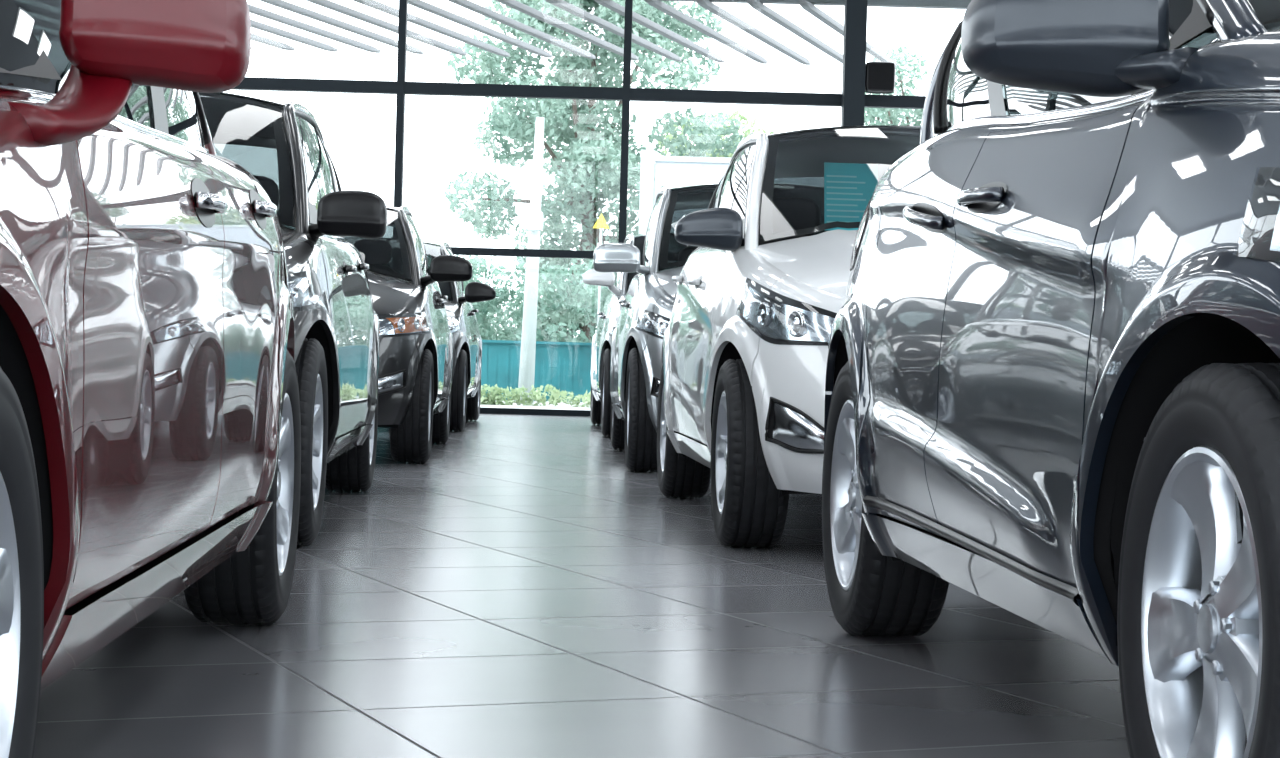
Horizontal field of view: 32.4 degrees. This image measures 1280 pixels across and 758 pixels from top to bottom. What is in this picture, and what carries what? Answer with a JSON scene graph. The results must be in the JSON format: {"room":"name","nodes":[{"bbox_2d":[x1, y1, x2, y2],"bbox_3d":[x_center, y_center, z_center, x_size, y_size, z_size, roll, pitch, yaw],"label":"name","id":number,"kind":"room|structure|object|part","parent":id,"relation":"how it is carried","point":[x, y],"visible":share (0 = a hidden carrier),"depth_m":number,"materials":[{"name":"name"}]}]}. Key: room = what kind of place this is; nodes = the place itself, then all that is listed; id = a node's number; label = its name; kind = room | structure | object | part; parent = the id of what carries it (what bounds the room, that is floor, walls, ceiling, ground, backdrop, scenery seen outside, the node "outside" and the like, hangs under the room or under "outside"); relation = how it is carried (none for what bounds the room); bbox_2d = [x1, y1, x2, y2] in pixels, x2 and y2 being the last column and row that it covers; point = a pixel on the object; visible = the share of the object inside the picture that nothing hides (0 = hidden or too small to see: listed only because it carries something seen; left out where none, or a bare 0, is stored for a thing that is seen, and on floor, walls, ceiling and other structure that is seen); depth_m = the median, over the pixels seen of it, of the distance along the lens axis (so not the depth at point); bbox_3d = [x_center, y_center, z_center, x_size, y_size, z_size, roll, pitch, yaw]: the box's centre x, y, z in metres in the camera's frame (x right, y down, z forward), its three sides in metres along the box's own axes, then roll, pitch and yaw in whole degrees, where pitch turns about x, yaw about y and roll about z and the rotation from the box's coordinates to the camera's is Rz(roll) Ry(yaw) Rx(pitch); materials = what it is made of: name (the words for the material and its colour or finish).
{"room":"car showroom","nodes":[
{"label":"car showroom","id":0,"kind":"room"},
{"bbox_2d":[232,0,407,207],"bbox_3d":[-3.570,-2.405,22.374,2.328,5.400,0.120,2,1,0],"label":"window","id":1,"kind":"structure","parent":0,"point":[249,83],"depth_m":22.31,"materials":[{"name":"black metal"}]},
{"bbox_2d":[404,0,632,416],"bbox_3d":[-1.281,-2.341,22.374,2.328,5.400,0.120,2,1,0],"label":"window","id":2,"kind":"structure","parent":0,"point":[410,88],"depth_m":22.31,"materials":[{"name":"black metal"}]},
{"bbox_2d":[33,414,1129,757],"bbox_3d":[0.081,0.684,6.668,18.600,0.200,31.720,2,1,0],"label":"floor","id":3,"kind":"structure","parent":0,"point":[517,590],"depth_m":4.85,"materials":[{"name":"grey tile"}]},
{"bbox_2d":[0,0,300,757],"bbox_3d":[-1.637,-0.190,3.687,2.157,1.520,4.969,2,1,-3],"label":"car","id":4,"kind":"object","parent":3,"relation":"on","point":[150,416],"visible":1,"depth_m":2.93,"materials":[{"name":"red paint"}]},
{"bbox_3d":[-0.881,-0.423,3.899,0.101,0.203,3.101,2,1,-5],"label":"belt moulding","id":5,"kind":"part","parent":4,"relation":"part of","materials":[{"name":"silver metal"}]},
{"bbox_2d":[8,0,250,145],"bbox_3d":[-0.650,-0.407,2.712,0.284,0.274,0.363,2,1,0],"label":"mirror","id":6,"kind":"object","parent":4,"relation":"attached to","point":[111,46],"depth_m":2.74,"materials":[{"name":"red paint"}]},
{"bbox_3d":[-0.783,-0.070,3.365,0.122,0.698,1.285,2,1,-3],"label":"door","id":7,"kind":"part","parent":4,"relation":"part of","materials":[{"name":"red paint"}]},
{"bbox_3d":[-0.803,0.331,3.751,0.122,0.105,2.053,2,1,-3],"label":"sill","id":8,"kind":"part","parent":4,"relation":"part of","materials":[{"name":"red paint"}]},
{"bbox_3d":[-0.734,-0.303,3.795,0.039,0.031,0.250,2,1,-3],"label":"door handle","id":9,"kind":"part","parent":4,"relation":"part of","materials":[{"name":"silver metal"}]},
{"bbox_3d":[-0.850,-0.121,4.533,0.205,0.769,1.075,2,1,-8],"label":"door","id":10,"kind":"part","parent":4,"relation":"part of","materials":[{"name":"red paint"}]},
{"bbox_3d":[-0.924,-0.081,5.100,0.243,0.890,0.739,1,1,-9],"label":"quarter panel","id":11,"kind":"part","parent":4,"relation":"part of","materials":[{"name":"red paint"}]},
{"bbox_3d":[-0.792,-0.360,4.666,0.041,0.031,0.250,2,1,-3],"label":"door handle","id":12,"kind":"part","parent":4,"relation":"part of","materials":[{"name":"silver metal"}]},
{"bbox_2d":[276,214,288,289],"bbox_3d":[-0.971,-0.306,5.679,0.111,0.210,0.752,1,1,-23],"label":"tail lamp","id":13,"kind":"object","parent":4,"relation":"attached to","point":[284,256],"depth_m":5.39,"materials":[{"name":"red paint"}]},
{"bbox_2d":[199,92,386,544],"bbox_3d":[-1.993,-0.327,8.506,2.100,1.660,4.388,2,1,-3],"label":"suv","id":14,"kind":"object","parent":3,"relation":"on","point":[337,327],"visible":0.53,"depth_m":7.99,"materials":[{"name":"black paint"}]},
{"bbox_3d":[-1.660,-0.394,9.049,0.480,0.940,0.730,2,1,-3],"label":"seat","id":15,"kind":"part","parent":14,"relation":"part of","materials":[{"name":"fabric"}]},
{"bbox_3d":[-1.088,-0.270,6.918,0.016,0.058,0.058,2,1,10],"label":"bulb","id":16,"kind":"part","parent":14,"relation":"part of","materials":[{"name":"clear glass"}]},
{"bbox_3d":[-1.262,-0.571,8.972,0.067,0.090,2.581,2,1,-5],"label":"belt moulding","id":17,"kind":"part","parent":14,"relation":"part of","materials":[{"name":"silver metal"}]},
{"bbox_3d":[-1.151,-0.168,8.154,0.166,0.750,1.010,2,1,-3],"label":"door","id":18,"kind":"part","parent":14,"relation":"part of","materials":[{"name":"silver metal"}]},
{"bbox_2d":[309,190,386,238],"bbox_3d":[-1.043,-0.572,7.712,0.304,0.177,0.202,2,1,0],"label":"mirror","id":19,"kind":"object","parent":14,"relation":"attached to","point":[353,213],"depth_m":7.65,"materials":[{"name":"black plastic"}]},
{"bbox_3d":[-1.160,0.251,8.579,0.115,0.090,1.848,2,1,-3],"label":"sill","id":20,"kind":"part","parent":14,"relation":"part of","materials":[{"name":"black paint"}]},
{"bbox_3d":[-1.112,-0.424,8.473,0.043,0.031,0.212,2,1,-3],"label":"door handle","id":21,"kind":"part","parent":14,"relation":"part of","materials":[{"name":"black paint"}]},
{"bbox_3d":[-1.216,-0.205,9.215,0.206,0.795,1.117,2,1,-3],"label":"door","id":22,"kind":"part","parent":14,"relation":"part of","materials":[{"name":"black paint"}]},
{"bbox_3d":[-1.171,-0.476,9.341,0.043,0.031,0.212,2,1,-3],"label":"door handle","id":23,"kind":"part","parent":14,"relation":"part of","materials":[{"name":"black paint"}]},
{"bbox_3d":[-1.261,-0.167,9.837,0.199,0.890,0.745,2,1,-8],"label":"quarter panel","id":24,"kind":"part","parent":14,"relation":"part of","materials":[{"name":"black paint"}]},
{"bbox_2d":[344,205,472,462],"bbox_3d":[-2.117,-0.362,13.740,2.164,1.600,4.237,2,1,-3],"label":"car","id":25,"kind":"object","parent":3,"relation":"on","point":[416,343],"visible":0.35,"depth_m":12.57,"materials":[{"name":"black paint"}]},
{"bbox_3d":[-1.781,-0.460,14.355,0.480,0.940,0.730,2,1,-3],"label":"seat","id":26,"kind":"part","parent":25,"relation":"part of","materials":[{"name":"fabric"}]},
{"bbox_2d":[378,369,405,394],"bbox_3d":[-1.371,0.026,11.889,0.034,0.162,0.343,2,1,35],"label":"fog lamp","id":27,"kind":"object","parent":25,"relation":"attached to","point":[390,381],"depth_m":11.91,"materials":[{"name":"silver metal"}]},
{"bbox_3d":[-1.300,-0.294,12.007,0.016,0.074,0.074,2,1,21],"label":"bulb","id":28,"kind":"part","parent":25,"relation":"part of","materials":[{"name":"clear glass"}]},
{"bbox_3d":[-1.236,-0.305,12.197,0.016,0.060,0.060,2,1,11],"label":"bulb","id":29,"kind":"part","parent":25,"relation":"part of","materials":[{"name":"glass"}]},
{"bbox_3d":[-1.291,-0.248,13.455,0.151,0.777,1.010,2,1,-3],"label":"door","id":30,"kind":"part","parent":25,"relation":"part of","materials":[{"name":"black paint"}]},
{"bbox_3d":[-1.292,0.186,13.811,0.114,0.090,1.711,2,1,-3],"label":"sill","id":31,"kind":"part","parent":25,"relation":"part of","materials":[{"name":"black paint"}]},
{"bbox_3d":[-1.348,-0.285,14.445,0.214,0.825,0.978,2,1,-3],"label":"door","id":32,"kind":"part","parent":25,"relation":"part of","materials":[{"name":"black paint"}]},
{"bbox_2d":[421,255,472,284],"bbox_3d":[-1.168,-0.638,13.066,0.341,0.197,0.213,2,1,0],"label":"mirror","id":33,"kind":"object","parent":25,"relation":"attached to","point":[443,268],"depth_m":13.01,"materials":[{"name":"black plastic"}]},
{"bbox_3d":[-1.379,-0.246,14.981,0.211,0.920,0.733,2,1,-7],"label":"quarter panel","id":34,"kind":"part","parent":25,"relation":"part of","materials":[{"name":"black paint"}]},
{"bbox_2d":[423,240,495,430],"bbox_3d":[-2.286,-0.430,18.631,2.165,1.610,4.186,2,1,-2],"label":"car","id":35,"kind":"object","parent":3,"relation":"on","point":[461,316],"visible":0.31,"depth_m":17.89,"materials":[{"name":"black paint"}]},
{"bbox_3d":[-1.466,-0.312,18.356,0.151,0.779,1.010,2,1,-2],"label":"door","id":36,"kind":"part","parent":35,"relation":"part of","materials":[{"name":"black paint"}]},
{"bbox_3d":[-1.506,-0.347,19.322,0.213,0.825,0.926,2,1,-2],"label":"door","id":37,"kind":"part","parent":35,"relation":"part of","materials":[{"name":"black paint"}]},
{"bbox_3d":[-1.460,0.123,18.686,0.114,0.090,1.659,2,1,-2],"label":"sill","id":38,"kind":"part","parent":35,"relation":"part of","materials":[{"name":"black paint"}]},
{"bbox_2d":[458,282,495,302],"bbox_3d":[-1.350,-0.698,17.971,0.342,0.191,0.208,2,1,0],"label":"mirror","id":39,"kind":"object","parent":35,"relation":"attached to","point":[474,291],"depth_m":17.91,"materials":[{"name":"black plastic"}]},
{"bbox_3d":[-1.525,-0.307,19.832,0.211,0.920,0.733,2,1,-6],"label":"quarter panel","id":40,"kind":"part","parent":35,"relation":"part of","materials":[{"name":"black paint"}]},
{"bbox_2d":[582,233,645,436],"bbox_3d":[0.536,-0.404,18.502,2.108,1.720,4.388,2,1,-3],"label":"suv","id":41,"kind":"object","parent":3,"relation":"on","point":[600,403],"visible":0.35,"depth_m":17.59,"materials":[{"name":"silver metal"}]},
{"bbox_3d":[-0.320,-0.297,19.748,0.229,0.970,0.753,2,1,2],"label":"quarter panel","id":42,"kind":"part","parent":41,"relation":"part of","materials":[{"name":"silver metal"}]},
{"bbox_3d":[-0.321,0.158,18.477,0.114,0.090,1.837,2,1,-3],"label":"sill","id":43,"kind":"part","parent":41,"relation":"part of","materials":[{"name":"silver metal"}]},
{"bbox_2d":[582,269,620,295],"bbox_3d":[-0.288,-0.772,17.625,0.352,0.231,0.214,2,1,0],"label":"mirror","id":44,"kind":"object","parent":41,"relation":"attached to","point":[590,277],"depth_m":17.56,"materials":[{"name":"white paint"}]},
{"bbox_3d":[-0.294,-0.336,19.138,0.238,0.876,1.148,2,1,-3],"label":"door","id":45,"kind":"part","parent":41,"relation":"part of","materials":[{"name":"silver metal"}]},
{"bbox_3d":[-0.249,-0.304,18.061,0.198,0.840,1.011,2,1,-3],"label":"door","id":46,"kind":"part","parent":41,"relation":"part of","materials":[{"name":"silver metal"}]},
{"bbox_2d":[593,183,718,471],"bbox_3d":[0.770,-0.359,13.575,2.171,1.760,4.226,2,1,-3],"label":"suv","id":47,"kind":"object","parent":3,"relation":"on","point":[644,318],"visible":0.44,"depth_m":12.67,"materials":[{"name":"silver metal"}]},
{"bbox_3d":[-0.078,-0.232,14.748,0.229,0.970,0.753,2,1,2],"label":"quarter panel","id":48,"kind":"part","parent":47,"relation":"part of","materials":[{"name":"silver metal"}]},
{"bbox_3d":[-0.093,0.222,13.557,0.114,0.090,1.676,2,1,-3],"label":"sill","id":49,"kind":"part","parent":47,"relation":"part of","materials":[{"name":"silver metal"}]},
{"bbox_2d":[593,243,649,274],"bbox_3d":[-0.085,-0.691,12.778,0.376,0.195,0.229,2,1,0],"label":"mirror","id":50,"kind":"object","parent":47,"relation":"attached to","point":[608,257],"depth_m":12.71,"materials":[{"name":"silver metal"}]},
{"bbox_3d":[-0.060,-0.272,14.218,0.237,0.876,0.987,2,1,-3],"label":"door","id":51,"kind":"part","parent":47,"relation":"part of","materials":[{"name":"silver metal"}]},
{"bbox_3d":[-0.029,-0.243,13.221,0.197,0.843,1.011,2,1,-3],"label":"door","id":52,"kind":"part","parent":47,"relation":"part of","materials":[{"name":"silver metal"}]},
{"bbox_3d":[0.040,-0.305,11.938,0.016,0.059,0.059,1,1,-17],"label":"bulb","id":53,"kind":"part","parent":47,"relation":"part of","materials":[{"name":"glass"}]},
{"bbox_2d":[650,377,659,396],"bbox_3d":[0.169,0.072,11.668,0.034,0.162,0.345,1,1,-40],"label":"fog lamp","id":54,"kind":"object","parent":47,"relation":"attached to","point":[654,381],"depth_m":11.79,"materials":[{"name":"black plastic"}]},
{"bbox_3d":[0.117,-0.272,11.770,0.016,0.072,0.072,1,1,-27],"label":"bulb","id":55,"kind":"part","parent":47,"relation":"part of","materials":[{"name":"glass"}]},
{"bbox_3d":[0.384,-0.397,14.163,0.480,0.940,0.730,2,1,-3],"label":"seat","id":56,"kind":"part","parent":47,"relation":"part of","materials":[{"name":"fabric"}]},
{"bbox_2d":[657,125,920,546],"bbox_3d":[1.077,-0.228,8.928,2.007,1.625,4.170,2,1,-4],"label":"car","id":57,"kind":"object","parent":3,"relation":"on","point":[741,398],"visible":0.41,"depth_m":7.80,"materials":[{"name":"white paint"}]},
{"bbox_3d":[0.207,-0.145,10.041,0.215,0.935,0.732,2,1,0],"label":"quarter panel","id":58,"kind":"part","parent":57,"relation":"part of","materials":[{"name":"white paint"}]},
{"bbox_3d":[0.163,-0.443,9.741,0.044,0.031,0.212,2,1,-4],"label":"door handle","id":59,"kind":"part","parent":57,"relation":"part of","materials":[{"name":"white paint"}]},
{"bbox_3d":[0.240,-0.188,9.532,0.217,0.835,0.935,2,1,-4],"label":"door","id":60,"kind":"part","parent":57,"relation":"part of","materials":[{"name":"white paint"}]},
{"bbox_3d":[0.233,0.289,8.892,0.117,0.095,1.664,2,1,-4],"label":"sill","id":61,"kind":"part","parent":57,"relation":"part of","materials":[{"name":"white paint"}]},
{"bbox_3d":[0.215,-0.392,8.874,0.043,0.031,0.212,2,1,-4],"label":"door handle","id":62,"kind":"part","parent":57,"relation":"part of","materials":[{"name":"white paint"}]},
{"bbox_2d":[675,208,744,250],"bbox_3d":[0.274,-0.552,8.171,0.289,0.166,0.225,2,1,0],"label":"mirror","id":63,"kind":"object","parent":57,"relation":"attached to","point":[715,228],"depth_m":8.10,"materials":[{"name":"plastic"}]},
{"bbox_3d":[0.292,-0.151,8.562,0.172,0.787,1.010,2,1,-4],"label":"door","id":64,"kind":"part","parent":57,"relation":"part of","materials":[{"name":"white paint"}]},
{"bbox_3d":[0.406,-0.213,7.269,0.016,0.081,0.081,1,1,-20],"label":"bulb","id":65,"kind":"part","parent":57,"relation":"part of","materials":[{"name":"clear glass"}]},
{"bbox_3d":[0.681,-0.333,9.453,0.480,0.940,0.730,2,1,-4],"label":"seat","id":66,"kind":"part","parent":57,"relation":"part of","materials":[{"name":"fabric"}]},
{"bbox_2d":[765,397,823,453],"bbox_3d":[0.513,0.149,7.054,0.031,0.176,0.319,1,1,-39],"label":"fog lamp","id":67,"kind":"object","parent":57,"relation":"attached to","point":[793,425],"depth_m":7.06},
{"bbox_3d":[0.502,-0.178,7.098,0.016,0.085,0.085,1,1,-31],"label":"bulb","id":68,"kind":"part","parent":57,"relation":"part of","materials":[{"name":"clear glass"}]},
{"bbox_2d":[824,162,877,229],"bbox_3d":[0.861,-0.742,8.976,0.220,0.281,0.074,2,1,-3],"label":"paper sheet","id":69,"kind":"object","parent":57,"relation":"in","point":[848,187],"visible":0.87,"depth_m":8.98,"materials":[{"name":"teal paper"}]},
{"bbox_2d":[841,0,867,125],"bbox_3d":[2.134,-2.244,22.189,0.210,5.400,0.230,2,1,0],"label":"column","id":70,"kind":"structure","parent":3,"relation":"on","point":[855,11],"depth_m":22.06,"materials":[{"name":"black metal"}]},
{"bbox_2d":[865,61,895,93],"bbox_3d":[2.410,-3.036,22.162,0.311,0.310,0.206,2,1,0],"label":"wall speaker","id":71,"kind":"object","parent":70,"relation":"attached to","point":[879,76],"visible":1,"depth_m":22.06},
{"bbox_2d":[868,63,893,89],"bbox_3d":[2.416,-3.034,22.063,0.250,0.260,0.008,2,1,0],"label":"grille","id":72,"kind":"object","parent":71,"relation":"attached to","point":[880,75],"depth_m":22.06,"materials":[{"name":"black metal"}]},
{"bbox_2d":[822,0,1279,757],"bbox_3d":[1.474,-0.152,4.083,2.118,1.610,4.203,2,1,-5],"label":"crossover","id":73,"kind":"object","parent":3,"relation":"on","point":[1052,382],"visible":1,"depth_m":3.21,"materials":[{"name":"grey paint"}]},
{"bbox_2d":[850,185,876,270],"bbox_3d":[0.603,-0.381,5.697,0.114,0.210,0.563,2,1,16],"label":"tail lamp","id":74,"kind":"object","parent":73,"relation":"attached to","point":[862,226],"depth_m":5.47,"materials":[{"name":"white plastic"}]},
{"bbox_3d":[0.597,-0.095,5.203,0.270,0.960,0.741,2,1,1],"label":"quarter panel","id":75,"kind":"part","parent":73,"relation":"part of","materials":[{"name":"grey paint"}]},
{"bbox_3d":[0.569,-0.330,4.481,0.043,0.070,0.369,2,1,-3],"label":"door handle","id":76,"kind":"part","parent":73,"relation":"part of","materials":[{"name":"grey paint"}]},
{"bbox_3d":[0.609,-0.133,4.693,0.238,0.862,0.972,2,1,0],"label":"door","id":77,"kind":"part","parent":73,"relation":"part of","materials":[{"name":"grey paint"}]},
{"bbox_3d":[0.606,-0.329,3.972,0.044,0.033,0.271,2,1,-5],"label":"door handle","id":78,"kind":"part","parent":73,"relation":"part of","materials":[{"name":"grey paint"}]},
{"bbox_3d":[0.615,0.355,4.041,0.119,0.090,1.667,2,1,-5],"label":"sill","id":79,"kind":"part","parent":73,"relation":"part of","materials":[{"name":"grey paint"}]},
{"bbox_3d":[0.678,-0.088,3.711,0.178,0.799,1.011,2,1,-5],"label":"door","id":80,"kind":"part","parent":73,"relation":"part of","materials":[{"name":"grey paint"}]},
{"bbox_2d":[961,0,1198,96],"bbox_3d":[0.666,-0.522,3.210,0.363,0.213,0.280,2,1,0],"label":"mirror","id":81,"kind":"object","parent":73,"relation":"attached to","point":[1096,48],"depth_m":3.18,"materials":[{"name":"plastic"}]},
{"bbox_3d":[0.749,-0.502,4.347,0.089,0.145,2.546,2,1,-2],"label":"belt moulding","id":82,"kind":"part","parent":73,"relation":"part of","materials":[{"name":"silver metal"}]},
{"bbox_3d":[-5.859,-2.470,22.374,2.328,5.400,0.120,2,1,0],"label":"window","id":83,"kind":"structure","parent":3,"relation":"on","visible":0},
{"bbox_2d":[248,0,971,67],"bbox_3d":[-2.339,-4.014,24.620,19.502,0.172,4.683,2,1,0],"label":"canopy","id":84,"kind":"object","parent":83,"relation":"attached to","point":[809,6],"visible":0.69,"depth_m":24.38,"materials":[{"name":"grey metal"}]},
{"bbox_2d":[630,88,841,106],"bbox_3d":[1.008,-2.277,22.374,2.328,5.400,0.120,2,1,0],"label":"window frame","id":85,"kind":"structure","parent":0,"point":[636,94],"depth_m":22.31,"materials":[{"name":"black metal"}]},
{"bbox_2d":[865,94,925,108],"bbox_3d":[3.297,-2.213,22.374,2.328,5.400,0.120,2,1,0],"label":"window frame","id":86,"kind":"structure","parent":0,"point":[871,101],"depth_m":22.31,"materials":[{"name":"black metal"}]},
{"label":"outside","id":87,"kind":"structure","parent":0,"visible":0},
{"bbox_2d":[480,400,589,409],"bbox_3d":[-0.005,0.195,56.271,120.000,0.200,67.470,2,1,0],"label":"ground","id":88,"kind":"structure","parent":87,"point":[564,406],"depth_m":29.50,"materials":[{"name":"white concrete"}]},
{"bbox_2d":[518,117,543,403],"bbox_3d":[-1.523,-1.665,30.960,0.305,4.038,0.275,2,1,0],"label":"pole","id":89,"kind":"object","parent":88,"relation":"on","point":[534,218],"visible":0.98,"depth_m":30.90,"materials":[{"name":"white metal"}]},
{"bbox_3d":[-1.475,-2.212,30.846,0.240,0.270,0.060,2,1,0],"label":"plate","id":90,"kind":"part","parent":89,"relation":"part of","materials":[{"name":"white metal"}]},
{"bbox_2d":[480,384,590,407],"bbox_3d":[-1.492,0.277,29.996,3.704,0.444,0.630,2,1,0],"label":"plants","id":91,"kind":"object","parent":88,"relation":"on","point":[495,397],"visible":0.36,"depth_m":29.93,"materials":[{"name":"green plant"}]},
{"bbox_2d":[456,255,615,342],"bbox_3d":[-1.991,-0.796,35.291,8.688,2.642,2.095,2,1,0],"label":"tree","id":92,"kind":"object","parent":88,"relation":"on","point":[502,293],"visible":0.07,"depth_m":35.30,"materials":[{"name":"green plant"}]},
{"bbox_2d":[481,340,591,401],"bbox_3d":[-1.468,-0.117,32.983,7.742,0.893,0.084,2,1,0],"label":"fence","id":93,"kind":"object","parent":88,"relation":"on","point":[563,366],"visible":0.11,"depth_m":32.99,"materials":[{"name":"teal metal"}]},
{"bbox_3d":[-1.455,-0.544,32.966,7.740,0.040,0.060,2,1,0],"label":"rail","id":94,"kind":"part","parent":93,"relation":"part of","materials":[{"name":"teal metal"}]},
{"bbox_2d":[443,0,746,341],"bbox_3d":[-1.035,-4.063,39.771,5.965,8.852,4.624,2,1,23],"label":"broadleaf tree","id":95,"kind":"object","parent":88,"relation":"on","point":[591,155],"visible":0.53,"depth_m":39.14,"materials":[{"name":"green plant"}]},
{"bbox_2d":[597,286,600,324],"bbox_3d":[-0.623,-1.118,33.478,0.039,0.579,0.062,2,1,0],"label":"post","id":96,"kind":"object","parent":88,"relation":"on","point":[599,287],"depth_m":33.47,"materials":[{"name":"white metal"}]},
{"bbox_3d":[-0.626,-1.047,33.490,0.037,2.786,0.037,2,1,22],"label":"post","id":97,"kind":"part","parent":96,"relation":"part of","materials":[{"name":"white metal"}]},
{"bbox_2d":[593,213,609,244],"bbox_3d":[-0.586,-2.279,33.465,0.243,0.471,0.062,2,1,0],"label":"warning sign","id":98,"kind":"object","parent":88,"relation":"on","point":[600,223],"depth_m":33.43,"materials":[{"name":"yellow metal"}]},
{"bbox_3d":[-0.588,-2.404,33.438,0.260,0.230,0.012,2,1,0],"label":"plate","id":99,"kind":"part","parent":98,"relation":"part of","materials":[{"name":"yellow metal"}]},
{"bbox_2d":[639,150,730,233],"bbox_3d":[3.075,-1.387,31.967,6.230,3.709,0.105,2,1,0],"label":"hoarding","id":100,"kind":"object","parent":88,"relation":"on","point":[672,171],"visible":0.09,"depth_m":31.93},
{"bbox_3d":[0.061,-1.471,31.965,0.200,3.709,0.100,2,1,0],"label":"post","id":101,"kind":"part","parent":100,"relation":"part of","materials":[{"name":"white metal"}]},
{"bbox_3d":[0.889,-1.368,31.986,1.440,3.549,0.060,2,1,0],"label":"panel","id":102,"kind":"part","parent":100,"relation":"part of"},
{"bbox_3d":[3.189,-3.119,31.954,6.100,0.080,0.090,2,1,0],"label":"rail","id":103,"kind":"part","parent":100,"relation":"part of","materials":[{"name":"white metal"}]},
{"bbox_2d":[654,110,775,178],"bbox_3d":[1.589,-2.497,43.992,3.983,5.768,2.881,2,1,0],"label":"broadleaf tree","id":104,"kind":"object","parent":88,"relation":"on","point":[735,113],"visible":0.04,"depth_m":43.59,"materials":[{"name":"green plant"}]},
{"bbox_2d":[864,46,927,125],"bbox_3d":[5.514,-2.931,41.938,3.279,6.903,2.526,2,1,0],"label":"broadleaf tree","id":105,"kind":"object","parent":88,"relation":"on","point":[887,115],"visible":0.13,"depth_m":42.03,"materials":[{"name":"green plant"}]}
]}

